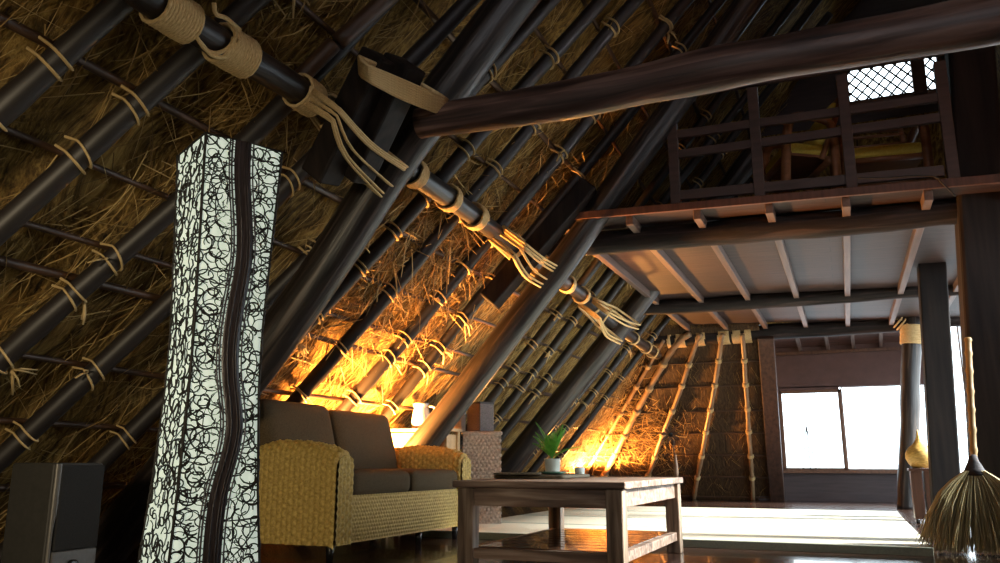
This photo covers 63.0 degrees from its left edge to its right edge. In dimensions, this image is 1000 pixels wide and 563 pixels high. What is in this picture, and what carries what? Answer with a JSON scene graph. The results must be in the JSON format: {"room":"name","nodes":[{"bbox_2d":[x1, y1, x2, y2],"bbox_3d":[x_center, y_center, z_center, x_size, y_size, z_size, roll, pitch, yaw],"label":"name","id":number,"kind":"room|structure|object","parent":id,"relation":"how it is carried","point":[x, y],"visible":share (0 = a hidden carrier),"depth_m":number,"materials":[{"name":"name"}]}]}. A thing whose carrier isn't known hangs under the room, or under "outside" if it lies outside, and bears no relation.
{"room":"traditional dwelling","nodes":[
{"label":"traditional dwelling","id":0,"kind":"room"},
{"bbox_2d":[0,0,861,546],"bbox_3d":[0.558,-1.564,5.942,5.809,6.906,16.902,-5,-14,22],"label":"ceiling","id":1,"kind":"structure","parent":0,"point":[24,174],"depth_m":4.33,"materials":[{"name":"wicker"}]},
{"bbox_2d":[0,0,790,545],"bbox_3d":[0.409,0.028,7.613,4.546,5.491,13.427,-5,-14,22],"label":"straw","id":2,"kind":"object","parent":1,"relation":"attached to","point":[418,278],"visible":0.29,"depth_m":5.44,"materials":[{"name":"plant"}]},
{"bbox_2d":[104,499,999,562],"bbox_3d":[2.929,1.587,4.165,12.000,0.200,17.400,-5,-14,22],"label":"floor","id":3,"kind":"structure","parent":0,"point":[401,548],"depth_m":5.04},
{"bbox_2d":[1,463,104,562],"bbox_3d":[-1.982,1.085,3.628,0.291,0.545,0.282,-5,-14,22],"label":"loudspeaker","id":4,"kind":"object","parent":3,"relation":"on","point":[53,516],"visible":1,"depth_m":3.54,"materials":[{"name":"plastic"}]},
{"bbox_2d":[52,465,104,551],"bbox_3d":[-1.865,0.998,3.619,0.016,0.360,0.235,-4,-13,19],"label":"grille","id":5,"kind":"object","parent":4,"relation":"attached to","point":[79,488],"depth_m":3.60,"materials":[{"name":"fabric"}]},
{"bbox_2d":[0,0,133,131],"bbox_3d":[-1.074,-1.469,3.109,4.932,5.355,0.295,0,-13,-1],"label":"rafter","id":6,"kind":"object","parent":3,"relation":"on","point":[16,96],"visible":0.99,"depth_m":2.97,"materials":[{"name":"brown wood"}]},
{"bbox_2d":[0,0,309,245],"bbox_3d":[-0.924,-1.390,3.470,4.919,5.366,0.355,0,-13,-2],"label":"rafter","id":7,"kind":"object","parent":3,"relation":"on","point":[106,132],"visible":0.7,"depth_m":3.29,"materials":[{"name":"brown wood"}]},
{"bbox_2d":[580,0,700,200],"bbox_3d":[0.866,-1.711,6.133,0.068,0.069,10.424,-5,-14,22],"label":"batten","id":8,"kind":"object","parent":7,"relation":"attached to","point":[583,2],"visible":0.23,"depth_m":6.15,"materials":[{"name":"brown wood"}]},
{"bbox_2d":[0,0,398,394],"bbox_3d":[-0.758,-1.292,3.905,4.832,5.382,0.410,0,-13,1],"label":"rafter","id":9,"kind":"object","parent":3,"relation":"on","point":[43,321],"visible":0.61,"depth_m":3.69,"materials":[{"name":"brown wood"}]},
{"bbox_2d":[0,471,574,491],"bbox_3d":[-1.199,1.760,7.272,0.068,0.066,12.274,-5,-14,22],"label":"batten","id":10,"kind":"object","parent":9,"relation":"attached to","point":[106,485],"visible":0.06,"depth_m":4.76,"materials":[{"name":"brown wood"}]},
{"bbox_2d":[332,0,397,48],"bbox_3d":[-0.586,-1.347,3.968,0.443,0.467,0.086,1,-13,-3],"label":"pole","id":11,"kind":"object","parent":9,"relation":"attached to","point":[374,9],"visible":1,"depth_m":3.91,"materials":[{"name":"brown wood"}]},
{"bbox_2d":[290,0,544,210],"bbox_3d":[0.248,-0.671,6.481,0.066,0.087,10.973,-5,-14,22],"label":"batten","id":12,"kind":"object","parent":9,"relation":"attached to","point":[298,3],"visible":0.16,"depth_m":4.13,"materials":[{"name":"brown wood"}]},
{"bbox_2d":[534,28,655,204],"bbox_3d":[0.664,-1.353,6.255,0.065,0.084,10.632,-5,-14,22],"label":"batten","id":13,"kind":"object","parent":9,"relation":"attached to","point":[536,31],"visible":0.3,"depth_m":6.54,"materials":[{"name":"brown wood"}]},
{"bbox_2d":[137,132,282,562],"bbox_3d":[-0.892,0.328,2.529,0.300,1.544,0.304,10,-16,-38],"label":"lamp","id":14,"kind":"object","parent":3,"relation":"on","point":[203,501],"visible":1,"depth_m":2.46,"materials":[{"name":"paper"}]},
{"bbox_2d":[0,0,480,472],"bbox_3d":[-0.577,-1.197,4.329,4.789,5.369,0.344,-1,-13,3],"label":"rafter","id":15,"kind":"object","parent":3,"relation":"on","point":[29,432],"visible":0.52,"depth_m":4.06,"materials":[{"name":"brown wood"}]},
{"bbox_2d":[0,0,560,562],"bbox_3d":[-0.334,-1.083,4.861,4.780,5.358,0.349,-1,-13,3],"label":"rafter","id":16,"kind":"object","parent":3,"relation":"on","point":[142,421],"visible":0.2,"depth_m":4.66,"materials":[{"name":"brown wood"}]},
{"bbox_2d":[95,0,540,562],"bbox_3d":[-0.458,-0.817,4.442,4.218,4.774,0.268,-5,-14,22],"label":"log","id":17,"kind":"object","parent":3,"relation":"on","point":[480,43],"visible":0.63,"depth_m":4.39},
{"bbox_2d":[259,399,470,562],"bbox_3d":[-0.964,1.308,5.497,0.895,0.926,1.814,-5,-14,22],"label":"sofa","id":18,"kind":"object","parent":3,"relation":"on","point":[328,478],"visible":0.9,"depth_m":4.92,"materials":[{"name":"wicker"}]},
{"bbox_2d":[260,399,334,445],"bbox_3d":[-1.312,1.001,5.165,0.291,0.472,0.720,-5,-14,22],"label":"cushion","id":19,"kind":"object","parent":18,"relation":"on","point":[279,420],"depth_m":5.05,"materials":[{"name":"brown fabric"}]},
{"bbox_2d":[328,410,397,468],"bbox_3d":[-1.019,1.173,5.845,0.291,0.472,0.780,-5,-14,22],"label":"cushion","id":20,"kind":"object","parent":18,"relation":"on","point":[367,437],"depth_m":5.74,"materials":[{"name":"brown fabric"}]},
{"bbox_2d":[335,469,409,494],"bbox_3d":[-1.006,1.264,5.127,0.650,0.168,0.705,-5,-14,22],"label":"seat cushion","id":21,"kind":"object","parent":18,"relation":"on","point":[365,481],"depth_m":4.97,"materials":[{"name":"brown fabric"}]},
{"bbox_2d":[378,468,456,491],"bbox_3d":[-0.730,1.408,5.771,0.650,0.168,0.705,-5,-14,22],"label":"seat cushion","id":22,"kind":"object","parent":18,"relation":"on","point":[421,479],"depth_m":5.60,"materials":[{"name":"brown fabric"}]},
{"bbox_2d":[391,428,461,450],"bbox_3d":[-0.664,1.662,6.862,0.619,0.830,0.288,-5,-14,22],"label":"base cabinet","id":23,"kind":"object","parent":3,"relation":"on","point":[400,437],"visible":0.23,"depth_m":6.87,"materials":[{"name":"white wood"}]},
{"bbox_2d":[411,403,434,427],"bbox_3d":[-0.661,1.142,6.950,0.163,0.221,0.198,10,-16,-38],"label":"jug","id":24,"kind":"object","parent":23,"relation":"on","point":[421,410],"visible":0.64,"depth_m":6.91,"materials":[{"name":"white ceramic"}]},
{"bbox_2d":[261,0,610,395],"bbox_3d":[-0.141,-0.980,5.310,4.720,5.382,0.278,-1,-13,6],"label":"rafter","id":25,"kind":"object","parent":3,"relation":"on","point":[467,148],"visible":0.41,"depth_m":5.24,"materials":[{"name":"brown wood"}]},
{"bbox_2d":[0,255,612,408],"bbox_3d":[-0.579,0.716,6.931,0.074,0.075,11.720,-5,-14,22],"label":"batten","id":26,"kind":"object","parent":25,"relation":"attached to","point":[11,262],"visible":0.38,"depth_m":3.95,"materials":[{"name":"brown wood"}]},
{"bbox_2d":[21,353,598,430],"bbox_3d":[-0.794,1.074,7.047,0.069,0.073,11.900,-5,-14,22],"label":"batten","id":27,"kind":"object","parent":25,"relation":"attached to","point":[36,357],"visible":0.35,"depth_m":4.44,"materials":[{"name":"brown wood"}]},
{"bbox_2d":[23,221,618,398],"bbox_3d":[-0.478,0.561,6.886,0.054,0.068,11.641,-5,-14,22],"label":"batten","id":28,"kind":"object","parent":25,"relation":"attached to","point":[49,230],"visible":0.41,"depth_m":3.93,"materials":[{"name":"brown wood"}]},
{"bbox_2d":[286,0,643,402],"bbox_3d":[0.044,-0.899,5.654,4.639,5.376,0.281,-2,-13,8],"label":"rafter","id":29,"kind":"object","parent":3,"relation":"on","point":[318,374],"visible":0.64,"depth_m":5.61,"materials":[{"name":"brown wood"}]},
{"bbox_2d":[413,0,587,181],"bbox_3d":[0.456,-1.018,6.369,0.068,0.074,10.822,-5,-14,22],"label":"batten","id":30,"kind":"object","parent":29,"relation":"attached to","point":[434,18],"visible":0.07,"depth_m":5.19,"materials":[{"name":"brown wood"}]},
{"bbox_2d":[336,0,693,410],"bbox_3d":[0.276,-0.781,6.218,4.641,5.367,0.330,-2,-13,10],"label":"rafter","id":31,"kind":"object","parent":3,"relation":"on","point":[666,25],"visible":0.71,"depth_m":6.16,"materials":[{"name":"brown wood"}]},
{"bbox_2d":[0,417,586,452],"bbox_3d":[-0.992,1.411,7.160,0.055,0.069,12.094,-5,-14,22],"label":"batten","id":32,"kind":"object","parent":31,"relation":"attached to","point":[4,420],"visible":0.2,"depth_m":4.29,"materials":[{"name":"brown wood"}]},
{"bbox_2d":[646,0,725,174],"bbox_3d":[1.106,-2.094,6.012,0.071,0.077,10.229,-5,-14,22],"label":"batten","id":33,"kind":"object","parent":31,"relation":"attached to","point":[649,2],"visible":0.25,"depth_m":6.66,"materials":[{"name":"brown wood"}]},
{"bbox_2d":[422,522,665,539],"bbox_3d":[0.396,1.938,6.311,1.726,0.051,1.046,-5,-14,22],"label":"mat","id":34,"kind":"object","parent":3,"relation":"on","point":[504,530],"visible":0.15,"depth_m":6.25,"materials":[{"name":"fabric"}]},
{"bbox_2d":[461,431,501,523],"bbox_3d":[-0.165,1.729,7.126,0.352,0.814,0.430,1,-13,-3],"label":"chest","id":35,"kind":"object","parent":34,"relation":"on","point":[483,448],"visible":0.52,"depth_m":6.97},
{"bbox_2d":[467,401,493,430],"bbox_3d":[-0.172,1.194,7.193,0.164,0.255,0.184,11,-17,-40],"label":"loudspeaker","id":36,"kind":"object","parent":35,"relation":"on","point":[480,415],"visible":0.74,"depth_m":7.13,"materials":[{"name":"wood"}]},
{"bbox_2d":[380,0,725,419],"bbox_3d":[0.495,-0.657,6.731,4.563,5.357,0.322,-3,-13,12],"label":"rafter","id":37,"kind":"object","parent":3,"relation":"on","point":[462,319],"visible":0.53,"depth_m":6.66,"materials":[{"name":"brown wood"}]},
{"bbox_2d":[1,126,630,377],"bbox_3d":[-0.304,0.256,6.782,0.069,0.077,11.466,-5,-14,22],"label":"batten","id":38,"kind":"object","parent":37,"relation":"attached to","point":[13,132],"visible":0.38,"depth_m":3.66,"materials":[{"name":"brown wood"}]},
{"bbox_2d":[0,12,643,357],"bbox_3d":[-0.127,-0.051,6.682,0.070,0.083,11.316,-5,-14,22],"label":"batten","id":39,"kind":"object","parent":37,"relation":"attached to","point":[21,29],"visible":0.41,"depth_m":3.54,"materials":[{"name":"brown wood"}]},
{"bbox_2d":[452,477,682,562],"bbox_3d":[0.461,1.361,4.663,0.910,0.457,1.497,-5,-14,22],"label":"coffee table","id":40,"kind":"object","parent":3,"relation":"on","point":[615,543],"visible":0.94,"depth_m":4.13,"materials":[{"name":"brown wood"}]},
{"bbox_2d":[494,474,589,478],"bbox_3d":[0.265,1.169,4.901,0.420,0.022,0.620,-4,-13,19],"label":"woven mat","id":41,"kind":"object","parent":40,"relation":"on","point":[541,476],"visible":0.8,"depth_m":4.64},
{"bbox_2d":[533,422,582,470],"bbox_3d":[0.318,1.036,5.104,0.237,0.323,0.374,7,-14,-28],"label":"potted fern","id":42,"kind":"object","parent":41,"relation":"on","point":[551,464],"visible":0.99,"depth_m":5.06,"materials":[{"name":"green plant"}]},
{"bbox_2d":[479,528,668,552],"bbox_3d":[0.466,1.469,4.637,0.740,0.018,1.278,-5,-14,22],"label":"shelf","id":43,"kind":"object","parent":40,"relation":"attached to","point":[555,539],"depth_m":4.51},
{"bbox_2d":[659,424,679,476],"bbox_3d":[1.085,1.078,5.205,0.148,0.332,0.046,-5,-14,22],"label":"flower vase","id":44,"kind":"object","parent":40,"relation":"on","point":[670,434],"visible":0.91,"depth_m":5.20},
{"bbox_2d":[403,0,766,446],"bbox_3d":[0.692,-0.499,6.478,4.250,4.993,0.241,-5,-14,22],"label":"log","id":45,"kind":"object","parent":3,"relation":"on","point":[650,138],"visible":0.68,"depth_m":6.40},
{"bbox_2d":[527,314,657,471],"bbox_3d":[2.198,0.228,10.683,4.517,5.351,0.256,-4,-13,18],"label":"rafter","id":46,"kind":"object","parent":3,"relation":"on","point":[626,349],"visible":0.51,"depth_m":10.66,"materials":[{"name":"dark wood"},{"name":"straw"}]},
{"bbox_2d":[501,515,697,526],"bbox_3d":[0.801,2.149,7.257,1.726,0.051,1.046,-5,-14,22],"label":"mat","id":47,"kind":"object","parent":3,"relation":"on","point":[585,520],"visible":0.38,"depth_m":7.24,"materials":[{"name":"fabric"}]},
{"bbox_2d":[544,315,670,470],"bbox_3d":[1.814,1.137,11.242,3.258,3.833,0.256,-4,-13,17],"label":"rafter","id":48,"kind":"object","parent":3,"relation":"on","point":[653,336],"visible":0.47,"depth_m":11.25,"materials":[{"name":"dark wood"},{"name":"straw"}]},
{"bbox_2d":[522,510,714,518],"bbox_3d":[1.206,2.361,8.202,1.726,0.051,1.046,-5,-14,22],"label":"mat","id":49,"kind":"object","parent":3,"relation":"on","point":[596,513],"visible":0.38,"depth_m":8.10,"materials":[{"name":"fabric"}]},
{"bbox_2d":[585,339,664,473],"bbox_3d":[1.756,2.207,12.570,0.091,2.296,2.805,6,-14,-24],"label":"bamboo pole","id":50,"kind":"object","parent":3,"relation":"on","point":[648,366],"visible":0.81,"depth_m":12.32,"materials":[{"name":"wood"}]},
{"bbox_2d":[501,149,752,471],"bbox_3d":[1.268,0.613,9.313,3.642,4.114,0.278,-5,-14,22],"label":"log","id":51,"kind":"object","parent":3,"relation":"on","point":[601,350],"visible":0.49,"depth_m":9.25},
{"bbox_2d":[122,0,660,358],"bbox_3d":[0.419,-0.055,7.095,0.235,0.372,9.836,-5,-14,21],"label":"log","id":52,"kind":"object","parent":51,"relation":"attached to","point":[224,45],"visible":0.75,"depth_m":3.56,"materials":[{"name":"wood"},{"name":"straw rope"}]},
{"bbox_2d":[295,38,339,80],"bbox_3d":[-0.868,-1.047,3.873,0.213,0.225,0.080,-1,-13,2],"label":"pole","id":53,"kind":"object","parent":52,"relation":"attached to","point":[328,49],"visible":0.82,"depth_m":3.84,"materials":[{"name":"brown wood"}]},
{"bbox_2d":[302,46,394,185],"bbox_3d":[-0.723,-0.787,3.939,0.566,0.608,0.177,-11,-17,40],"label":"splice timber","id":54,"kind":"object","parent":52,"relation":"attached to","point":[324,162],"visible":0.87,"depth_m":3.89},
{"bbox_2d":[344,52,425,183],"bbox_3d":[-0.597,-0.790,4.003,0.187,0.590,0.563,12,-17,-43],"label":"splice timber","id":55,"kind":"object","parent":54,"relation":"attached to","point":[390,111],"visible":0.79,"depth_m":3.94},
{"bbox_2d":[304,88,408,197],"bbox_3d":[-0.746,-0.676,3.988,0.376,0.381,0.692,-5,-14,22],"label":"rope lashing","id":56,"kind":"object","parent":52,"relation":"attached to","point":[389,156],"visible":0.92,"depth_m":3.79,"materials":[{"name":"fabric"}]},
{"bbox_2d":[488,225,557,287],"bbox_3d":[0.198,-0.170,6.238,0.364,0.362,1.000,-5,-14,22],"label":"rope lashing","id":57,"kind":"object","parent":52,"relation":"attached to","point":[509,235],"visible":0.78,"depth_m":5.92,"materials":[{"name":"fabric"}]},
{"bbox_2d":[481,178,596,308],"bbox_3d":[0.312,-0.297,6.383,0.921,1.020,0.174,-1,-13,6],"label":"splice timber","id":58,"kind":"object","parent":52,"relation":"attached to","point":[508,279],"visible":0.91,"depth_m":6.33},
{"bbox_2d":[578,296,640,344],"bbox_3d":[1.126,0.394,8.549,0.433,0.432,1.326,-5,-14,22],"label":"rope lashing","id":59,"kind":"object","parent":52,"relation":"attached to","point":[584,309],"visible":0.96,"depth_m":8.29,"materials":[{"name":"fabric"}]},
{"bbox_2d":[460,0,800,446],"bbox_3d":[1.061,-0.377,8.040,4.539,5.366,0.247,-5,-13,20],"label":"rafter","id":60,"kind":"object","parent":3,"relation":"on","point":[708,112],"visible":0.53,"depth_m":8.04,"materials":[{"name":"dark wood"},{"name":"straw"}]},
{"bbox_2d":[518,177,751,471],"bbox_3d":[1.995,0.120,10.217,4.555,5.380,0.284,-4,-13,17],"label":"rafter","id":61,"kind":"object","parent":3,"relation":"on","point":[750,178],"visible":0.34,"depth_m":10.23,"materials":[{"name":"brown wood"}]},
{"bbox_2d":[564,506,727,512],"bbox_3d":[1.611,2.572,9.147,1.726,0.051,1.046,-5,-14,22],"label":"mat","id":62,"kind":"object","parent":3,"relation":"on","point":[632,508],"visible":0.3,"depth_m":8.98,"materials":[{"name":"fabric"}]},
{"bbox_2d":[601,331,691,476],"bbox_3d":[2.040,2.135,12.390,0.196,2.388,2.858,5,-14,-23],"label":"bamboo pole","id":63,"kind":"object","parent":3,"relation":"on","point":[663,363],"visible":0.96,"depth_m":12.14,"materials":[{"name":"wood"}]},
{"bbox_2d":[494,0,821,428],"bbox_3d":[1.279,-0.259,8.534,4.520,5.381,0.317,-4,-13,17],"label":"rafter","id":64,"kind":"object","parent":3,"relation":"on","point":[514,396],"visible":0.49,"depth_m":8.50,"materials":[{"name":"dark wood"},{"name":"straw"}]},
{"bbox_2d":[500,11,832,442],"bbox_3d":[1.462,-0.160,8.983,4.532,5.340,0.270,-4,-13,16],"label":"rafter","id":65,"kind":"object","parent":3,"relation":"on","point":[574,343],"visible":0.38,"depth_m":8.96,"materials":[{"name":"dark wood"},{"name":"straw"}]},
{"bbox_2d":[645,332,702,476],"bbox_3d":[2.521,2.107,12.240,0.116,2.351,2.431,3,-13,-13],"label":"bamboo pole","id":66,"kind":"object","parent":3,"relation":"on","point":[688,365],"visible":0.88,"depth_m":12.02,"materials":[{"name":"wood"}]},
{"bbox_2d":[692,333,724,498],"bbox_3d":[3.062,2.067,12.026,0.108,2.320,2.140,0,-13,-1],"label":"bamboo pole","id":67,"kind":"object","parent":3,"relation":"on","point":[718,360],"visible":1,"depth_m":11.91,"materials":[{"name":"wood"}]},
{"bbox_2d":[740,333,754,499],"bbox_3d":[3.594,2.026,11.809,0.103,2.306,1.966,-4,-13,16],"label":"bamboo pole","id":68,"kind":"object","parent":3,"relation":"on","point":[744,360],"visible":0.99,"depth_m":11.73,"materials":[{"name":"wood"}]},
{"bbox_2d":[758,336,784,500],"bbox_3d":[3.898,2.033,11.695,0.214,2.292,1.952,-4,-13,18],"label":"post","id":69,"kind":"object","parent":3,"relation":"on","point":[766,345],"visible":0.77,"depth_m":11.58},
{"bbox_2d":[665,527,933,556],"bbox_3d":[1.992,1.792,5.660,1.726,0.051,1.046,-5,-14,22],"label":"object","id":70,"kind":"object","parent":3,"relation":"on","point":[746,539],"visible":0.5,"depth_m":5.34,"materials":[{"name":"fabric"}]},
{"bbox_2d":[682,519,917,533],"bbox_3d":[2.397,2.004,6.605,1.726,0.051,1.046,-5,-14,22],"label":"mat","id":71,"kind":"object","parent":3,"relation":"on","point":[700,523],"visible":0.57,"depth_m":6.54,"materials":[{"name":"fabric"}]},
{"bbox_2d":[701,513,908,523],"bbox_3d":[2.802,2.215,7.551,1.726,0.051,1.046,-5,-14,22],"label":"mat","id":72,"kind":"object","parent":3,"relation":"on","point":[717,516],"visible":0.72,"depth_m":7.50,"materials":[{"name":"fabric"}]},
{"bbox_2d":[717,508,901,516],"bbox_3d":[3.207,2.426,8.496,1.726,0.051,1.046,-5,-14,22],"label":"mat","id":73,"kind":"object","parent":3,"relation":"on","point":[729,510],"visible":0.62,"depth_m":8.43,"materials":[{"name":"fabric"}]},
{"bbox_2d":[893,316,921,509],"bbox_3d":[5.127,1.467,10.192,0.569,2.709,0.294,-5,-14,22],"label":"slender post","id":74,"kind":"object","parent":3,"relation":"on","point":[910,334],"visible":0.7,"depth_m":10.12,"materials":[{"name":"dark wood"},{"name":"straw rope"}]},
{"bbox_2d":[907,468,930,523],"bbox_3d":[3.987,2.012,7.671,0.228,0.500,0.240,-5,-14,22],"label":"stand","id":75,"kind":"object","parent":3,"relation":"on","point":[919,511],"visible":0.54,"depth_m":7.61,"materials":[{"name":"brown wood"}]},
{"bbox_2d":[905,430,928,467],"bbox_3d":[3.984,1.589,7.756,0.256,0.360,0.256,-5,-14,22],"label":"ornament","id":76,"kind":"object","parent":75,"relation":"on","point":[916,455],"visible":0.8,"depth_m":7.67,"materials":[{"name":"gold metal"}]},
{"bbox_2d":[917,262,960,504],"bbox_3d":[3.984,0.986,7.402,0.341,2.395,0.230,-5,-14,22],"label":"square post","id":77,"kind":"object","parent":3,"relation":"on","point":[934,311],"visible":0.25,"depth_m":7.33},
{"bbox_2d":[915,337,999,554],"bbox_3d":[2.916,0.992,5.062,0.731,1.333,0.311,-5,-13,20],"label":"broom","id":78,"kind":"object","parent":3,"relation":"on","point":[965,511],"visible":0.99,"depth_m":4.94,"materials":[{"name":"plant"}]},
{"bbox_2d":[941,0,999,550],"bbox_3d":[3.354,-0.828,5.745,0.584,5.216,0.270,-5,-14,22],"label":"post","id":79,"kind":"object","parent":3,"relation":"on","point":[972,74],"visible":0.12,"depth_m":5.54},
{"bbox_2d":[546,199,956,258],"bbox_3d":[1.877,-0.392,6.301,3.200,0.250,0.216,-5,-14,22],"label":"beam","id":80,"kind":"structure","parent":79,"relation":"attached to","point":[907,216],"depth_m":6.13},
{"bbox_2d":[566,174,999,330],"bbox_3d":[3.190,0.037,8.562,3.470,0.212,6.105,-5,-14,22],"label":"platform","id":81,"kind":"object","parent":80,"relation":"on","point":[888,259],"visible":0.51,"depth_m":7.50,"materials":[{"name":"brown wood"}]},
{"bbox_2d":[623,285,958,314],"bbox_3d":[3.323,0.186,9.030,3.970,0.203,0.194,-5,-14,22],"label":"beam","id":82,"kind":"structure","parent":81,"relation":"attached to","point":[770,300],"depth_m":9.04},
{"bbox_2d":[762,97,842,194],"bbox_3d":[2.395,-0.963,6.460,0.576,0.900,0.638,0,-13,1],"label":"lounge chair","id":83,"kind":"object","parent":81,"relation":"on","point":[808,159],"visible":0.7,"depth_m":6.21,"materials":[{"name":"brown wood"}]},
{"bbox_2d":[765,143,827,173],"bbox_3d":[2.339,-0.954,6.460,0.336,0.118,0.540,0,-13,1],"label":"seat cushion","id":84,"kind":"object","parent":83,"relation":"on","point":[805,158],"depth_m":6.27,"materials":[{"name":"yellow fabric"}]},
{"bbox_2d":[803,103,835,144],"bbox_3d":[2.530,-1.172,6.503,0.229,0.350,0.480,0,-13,1],"label":"cushion","id":85,"kind":"object","parent":83,"relation":"on","point":[816,126],"depth_m":6.29,"materials":[{"name":"yellow fabric"}]},
{"bbox_2d":[667,54,960,202],"bbox_3d":[2.212,-1.077,5.979,1.948,1.026,0.060,-5,-14,22],"label":"loft railing","id":86,"kind":"object","parent":81,"relation":"on","point":[844,110],"visible":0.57,"depth_m":5.91,"materials":[{"name":"brown wood"}]},
{"bbox_2d":[829,124,935,188],"bbox_3d":[3.037,-0.960,6.577,0.651,0.912,0.778,-4,-13,15],"label":"lounge chair","id":87,"kind":"object","parent":81,"relation":"on","point":[906,153],"visible":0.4,"depth_m":6.26,"materials":[{"name":"brown wood"}]},
{"bbox_2d":[854,142,921,157],"bbox_3d":[3.012,-0.948,6.485,0.540,0.099,0.560,-4,-13,15],"label":"seat cushion","id":88,"kind":"object","parent":87,"relation":"on","point":[904,150],"depth_m":6.21,"materials":[{"name":"yellow fabric"}]},
{"bbox_2d":[858,175,955,195],"bbox_3d":[2.735,-0.640,5.502,0.574,0.212,0.012,-5,-14,22],"label":"cable","id":89,"kind":"object","parent":81,"relation":"attached to","point":[940,181],"visible":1,"depth_m":5.49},
{"bbox_2d":[544,458,559,470],"bbox_3d":[0.326,1.147,5.069,0.102,0.092,0.102,-5,-14,22],"label":"pot","id":90,"kind":"object","parent":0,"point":[551,464],"depth_m":5.03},
{"bbox_2d":[584,323,769,499],"bbox_3d":[2.180,2.069,12.400,3.706,2.451,2.057,-5,-14,22],"label":"wall","id":91,"kind":"structure","parent":0,"point":[671,376],"depth_m":12.11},
{"bbox_2d":[584,357,768,498],"bbox_3d":[2.384,2.124,12.287,3.140,2.556,2.280,-5,-14,22],"label":"reed","id":92,"kind":"object","parent":91,"relation":"attached to","point":[650,427],"visible":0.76,"depth_m":12.51,"materials":[{"name":"plant"}]},
{"bbox_2d":[590,476,767,477],"bbox_3d":[2.717,3.053,12.760,3.080,0.037,0.035,-5,-14,22],"label":"batten","id":93,"kind":"object","parent":91,"relation":"attached to","point":[590,476],"visible":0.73,"depth_m":12.56,"materials":[{"name":"brown wood"}]},
{"bbox_2d":[592,454,766,456],"bbox_3d":[2.732,2.669,12.534,2.809,0.043,0.038,-5,-14,22],"label":"batten","id":94,"kind":"object","parent":91,"relation":"attached to","point":[636,454],"visible":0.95,"depth_m":12.42,"materials":[{"name":"brown wood"}]},
{"bbox_2d":[602,432,764,435],"bbox_3d":[2.756,2.296,12.316,2.532,0.039,0.042,-5,-14,22],"label":"batten","id":95,"kind":"object","parent":91,"relation":"attached to","point":[673,432],"visible":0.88,"depth_m":12.13,"materials":[{"name":"brown wood"}]},
{"bbox_2d":[612,409,762,414],"bbox_3d":[2.776,1.933,12.099,2.286,0.038,0.040,-5,-14,22],"label":"batten","id":96,"kind":"object","parent":91,"relation":"attached to","point":[736,409],"visible":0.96,"depth_m":12.03,"materials":[{"name":"brown wood"}]},
{"bbox_2d":[626,384,760,389],"bbox_3d":[2.795,1.534,11.866,1.990,0.043,0.034,-5,-14,22],"label":"batten","id":97,"kind":"object","parent":91,"relation":"attached to","point":[733,384],"visible":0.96,"depth_m":11.82,"materials":[{"name":"brown wood"}]},
{"bbox_2d":[652,317,959,347],"bbox_3d":[4.042,0.664,11.004,4.445,0.279,0.218,-5,-14,22],"label":"log","id":98,"kind":"object","parent":91,"relation":"attached to","point":[817,329],"visible":0.56,"depth_m":10.86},
{"bbox_2d":[412,0,999,138],"bbox_3d":[1.205,-0.974,3.561,3.518,0.236,0.231,-5,-14,22],"label":"tie beam","id":99,"kind":"structure","parent":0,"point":[950,26],"depth_m":3.54,"materials":[{"name":"wood"}]},
{"bbox_2d":[357,55,448,112],"bbox_3d":[-0.477,-0.935,3.873,0.166,0.218,0.660,-7,-14,29],"label":"band","id":100,"kind":"object","parent":99,"relation":"attached to","point":[423,96],"visible":0.98,"depth_m":3.79,"materials":[{"name":"fabric"}]},
{"bbox_2d":[662,111,946,329],"bbox_3d":[3.845,-0.633,10.266,4.831,2.015,1.690,-5,-14,22],"label":"wall","id":101,"kind":"structure","parent":0,"point":[935,130],"depth_m":9.46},
{"bbox_2d":[774,332,899,347],"bbox_3d":[4.932,0.622,11.742,2.250,0.390,1.700,-5,-14,22],"label":"ceiling","id":102,"kind":"structure","parent":0,"point":[892,336],"depth_m":12.28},
{"bbox_2d":[759,342,924,501],"bbox_3d":[5.366,1.756,12.258,3.027,3.000,0.120,-5,-14,22],"label":"wall","id":103,"kind":"structure","parent":0,"point":[876,368],"depth_m":12.24,"materials":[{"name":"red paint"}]},
{"bbox_2d":[778,389,847,469],"bbox_3d":[4.734,2.253,12.373,0.895,1.205,0.050,-5,-14,22],"label":"window","id":104,"kind":"structure","parent":103,"relation":"in","point":[780,393],"depth_m":12.38,"materials":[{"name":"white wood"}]},
{"bbox_2d":[775,346,901,355],"bbox_3d":[5.206,1.057,12.383,2.250,0.050,0.050,-5,-14,22],"label":"trim","id":105,"kind":"structure","parent":103,"relation":"attached to","point":[879,348],"depth_m":12.38,"materials":[{"name":"brown wood"}]},
{"bbox_2d":[783,470,921,473],"bbox_3d":[5.266,2.791,11.980,2.127,0.050,0.100,-5,-14,22],"label":"trim","id":106,"kind":"structure","parent":103,"relation":"attached to","point":[784,471],"depth_m":12.03,"materials":[{"name":"brown wood"}]},
{"bbox_2d":[840,385,899,469],"bbox_3d":[5.563,2.163,12.104,0.857,1.240,0.050,-5,-14,22],"label":"window","id":107,"kind":"structure","parent":103,"relation":"in","point":[882,385],"depth_m":12.20,"materials":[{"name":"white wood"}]},
{"bbox_2d":[761,0,944,136],"bbox_3d":[4.199,-2.994,9.754,3.095,2.620,0.001,-5,-14,22],"label":"wall","id":108,"kind":"structure","parent":0,"point":[814,93],"depth_m":9.73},
{"bbox_2d":[843,56,941,104],"bbox_3d":[4.543,-2.338,9.448,1.084,0.524,0.088,-5,-14,22],"label":"window","id":109,"kind":"structure","parent":108,"relation":"in","point":[918,75],"depth_m":9.40,"materials":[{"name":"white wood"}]},
{"bbox_2d":[956,326,964,395],"bbox_3d":[3.575,0.098,4.221,0.160,2.730,16.800,-5,-14,22],"label":"wall","id":110,"kind":"structure","parent":0,"point":[959,327],"depth_m":11.76,"materials":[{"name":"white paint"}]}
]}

